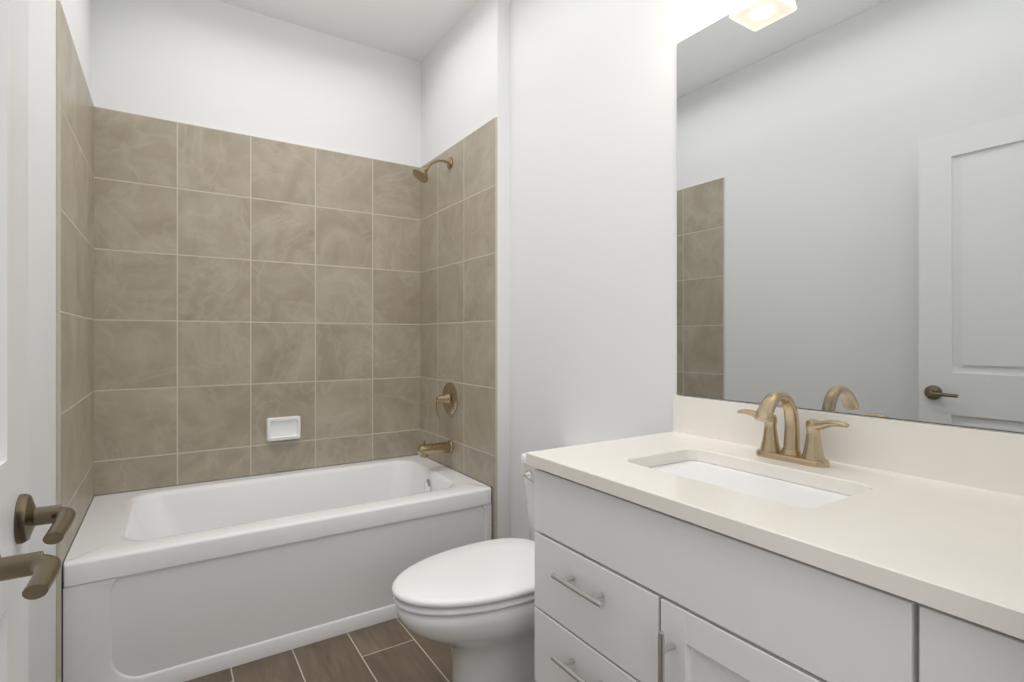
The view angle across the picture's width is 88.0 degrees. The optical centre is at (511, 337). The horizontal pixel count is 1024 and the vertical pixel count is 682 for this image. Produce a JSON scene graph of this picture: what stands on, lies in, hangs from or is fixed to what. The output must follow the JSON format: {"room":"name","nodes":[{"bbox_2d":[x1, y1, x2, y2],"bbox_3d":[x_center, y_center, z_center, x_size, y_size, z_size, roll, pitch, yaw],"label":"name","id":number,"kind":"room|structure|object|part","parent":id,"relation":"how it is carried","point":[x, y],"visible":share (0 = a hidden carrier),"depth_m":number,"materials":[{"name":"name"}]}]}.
{"room":"bathroom","nodes":[
{"label":"bathroom","id":0,"kind":"room"},
{"bbox_2d":[29,0,90,681],"bbox_3d":[-0.805,-0.240,0.598,0.140,2.800,4.280,0,0,-33],"label":"wall","id":1,"kind":"structure","parent":0,"point":[42,295],"depth_m":1.42,"materials":[{"name":"white paint"}]},
{"bbox_2d":[56,0,93,681],"bbox_3d":[-1.592,0.075,1.947,0.010,2.170,0.860,0,0,-33],"label":"tile","id":2,"kind":"structure","parent":1,"relation":"attached to","point":[74,297],"depth_m":1.79,"materials":[{"name":"beige tile"}]},
{"bbox_2d":[91,0,420,502],"bbox_3d":[-1.199,-0.240,2.810,1.890,2.800,0.140,0,0,-33],"label":"wall","id":3,"kind":"structure","parent":0,"point":[218,65],"depth_m":2.66,"materials":[{"name":"white paint"}]},
{"bbox_2d":[94,106,419,494],"bbox_3d":[-1.185,-0.162,2.729,1.525,1.697,0.010,0,0,-33],"label":"tile","id":4,"kind":"structure","parent":3,"relation":"attached to","point":[246,287],"depth_m":2.63,"materials":[{"name":"beige tile"}]},
{"bbox_2d":[266,416,300,441],"bbox_3d":[-1.163,0.465,2.709,0.165,0.118,0.048,0,0,-33],"label":"soap dish","id":5,"kind":"object","parent":4,"relation":"attached to","point":[283,428],"visible":1,"depth_m":2.71,"materials":[{"name":"ceramic"}]},
{"bbox_2d":[185,617,451,681],"bbox_3d":[-0.077,1.210,1.083,1.950,0.100,4.300,0,0,-33],"label":"floor","id":6,"kind":"structure","parent":0,"point":[394,650],"depth_m":1.89,"materials":[{"name":"brown tile"}]},
{"bbox_2d":[63,455,491,681],"bbox_3d":[-0.956,0.924,2.377,1.521,0.471,0.828,0,0,-33],"label":"tub","id":7,"kind":"object","parent":6,"relation":"on","point":[182,583],"visible":0.88,"depth_m":1.99,"materials":[{"name":"ceramic"}]},
{"bbox_2d":[392,448,553,681],"bbox_3d":[0.001,0.796,1.712,0.796,0.727,0.476,0,0,-33],"label":"toilet","id":8,"kind":"object","parent":6,"relation":"on","point":[473,606],"visible":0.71,"depth_m":1.55,"materials":[{"name":"ceramic"}]},
{"bbox_3d":[-0.088,0.735,1.654,0.583,0.048,0.388,0,0,-33],"label":"seat","id":9,"kind":"part","parent":8,"relation":"part of","materials":[{"name":"plastic"}]},
{"bbox_3d":[0.067,0.505,1.916,0.040,0.032,0.101,0,0,-33],"label":"lever","id":10,"kind":"part","parent":8,"relation":"part of","materials":[{"name":"silver metal"}]},
{"bbox_2d":[526,391,1023,681],"bbox_3d":[0.551,0.641,1.056,0.591,1.038,1.043,0,0,-33],"label":"bathroom vanity","id":11,"kind":"object","parent":6,"relation":"on","point":[767,539],"visible":1,"depth_m":0.96,"materials":[{"name":"white paint"}]},
{"bbox_3d":[0.174,0.775,1.181,0.019,0.185,0.403,0,0,-33],"label":"drawer","id":12,"kind":"part","parent":11,"relation":"part of","materials":[{"name":"white paint"}]},
{"bbox_3d":[0.174,0.585,1.181,0.019,0.185,0.403,0,0,-33],"label":"drawer","id":13,"kind":"part","parent":11,"relation":"part of","materials":[{"name":"white paint"}]},
{"bbox_3d":[0.398,0.775,0.837,0.019,0.569,0.402,0,0,-33],"label":"door","id":14,"kind":"part","parent":11,"relation":"part of","materials":[{"name":"white paint"}]},
{"bbox_2d":[737,391,849,467],"bbox_3d":[0.622,0.206,1.233,0.154,0.168,0.262,0,0,-33],"label":"faucet","id":15,"kind":"object","parent":11,"relation":"on","point":[770,454],"depth_m":1.24,"materials":[{"name":"gold metal"}]},
{"bbox_2d":[217,0,477,61],"bbox_3d":[-0.077,-1.690,1.083,1.950,0.100,4.300,0,0,-33],"label":"ceiling","id":16,"kind":"structure","parent":0,"point":[418,30],"depth_m":2.72,"materials":[{"name":"white paint"}]},
{"bbox_2d":[421,0,509,539],"bbox_3d":[-0.217,-0.240,2.846,0.205,2.800,0.870,0,0,-33],"label":"wall","id":17,"kind":"structure","parent":0,"point":[465,77],"depth_m":2.49,"materials":[{"name":"white paint"}]},
{"bbox_2d":[420,117,496,538],"bbox_3d":[-0.305,0.075,2.783,0.010,2.170,0.860,0,0,-33],"label":"tile","id":18,"kind":"structure","parent":17,"relation":"attached to","point":[458,274],"depth_m":2.68,"materials":[{"name":"beige tile"}]},
{"bbox_2d":[413,157,452,182],"bbox_3d":[-0.413,-0.877,2.748,0.208,0.156,0.092,0,0,-33],"label":"shower head","id":19,"kind":"object","parent":18,"relation":"attached to","point":[420,174],"visible":1,"depth_m":2.73},
{"bbox_2d":[417,440,452,457],"bbox_3d":[-0.403,0.571,2.755,0.182,0.084,0.068,0,0,-33],"label":"tub spout","id":20,"kind":"object","parent":18,"relation":"attached to","point":[424,450],"visible":1,"depth_m":2.73,"materials":[{"name":"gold metal"}]},
{"bbox_2d":[436,382,457,419],"bbox_3d":[-0.363,0.331,2.781,0.088,0.191,0.169,0,0,-33],"label":"handle","id":21,"kind":"object","parent":18,"relation":"attached to","point":[448,398],"visible":1,"depth_m":2.76,"materials":[{"name":"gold metal"}]},
{"bbox_2d":[510,0,1023,539],"bbox_3d":[0.939,-0.240,1.129,0.135,2.800,3.270,0,0,-33],"label":"wall","id":22,"kind":"structure","parent":0,"point":[592,220],"depth_m":1.99,"materials":[{"name":"white paint"}]},
{"bbox_2d":[677,0,1023,431],"bbox_3d":[0.798,-0.370,1.216,0.005,1.090,1.038,0,0,-33],"label":"mirror","id":23,"kind":"object","parent":22,"relation":"attached to","point":[850,206],"visible":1,"depth_m":1.22,"materials":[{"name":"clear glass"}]},
{"bbox_3d":[0.448,-0.240,0.279,1.615,2.800,0.120,0,0,-33],"label":"wall","id":24,"kind":"structure","parent":0,"visible":0},
{"bbox_2d":[0,0,75,681],"bbox_3d":[-0.446,0.132,0.354,0.169,2.033,0.922,0,0,-33],"label":"door","id":25,"kind":"structure","parent":24,"relation":"in","point":[14,297],"depth_m":0.68,"materials":[{"name":"white paint"}]},
{"bbox_3d":[-0.514,0.245,0.552,0.068,0.064,0.107,0,0,-33],"label":"door hardware","id":26,"kind":"part","parent":25,"relation":"part of","materials":[{"name":"gold metal"}]},
{"bbox_3d":[-0.443,0.125,0.342,0.161,1.720,0.898,0,0,-33],"label":"door hardware","id":27,"kind":"part","parent":25,"relation":"part of","materials":[{"name":"gold metal"}]}
]}

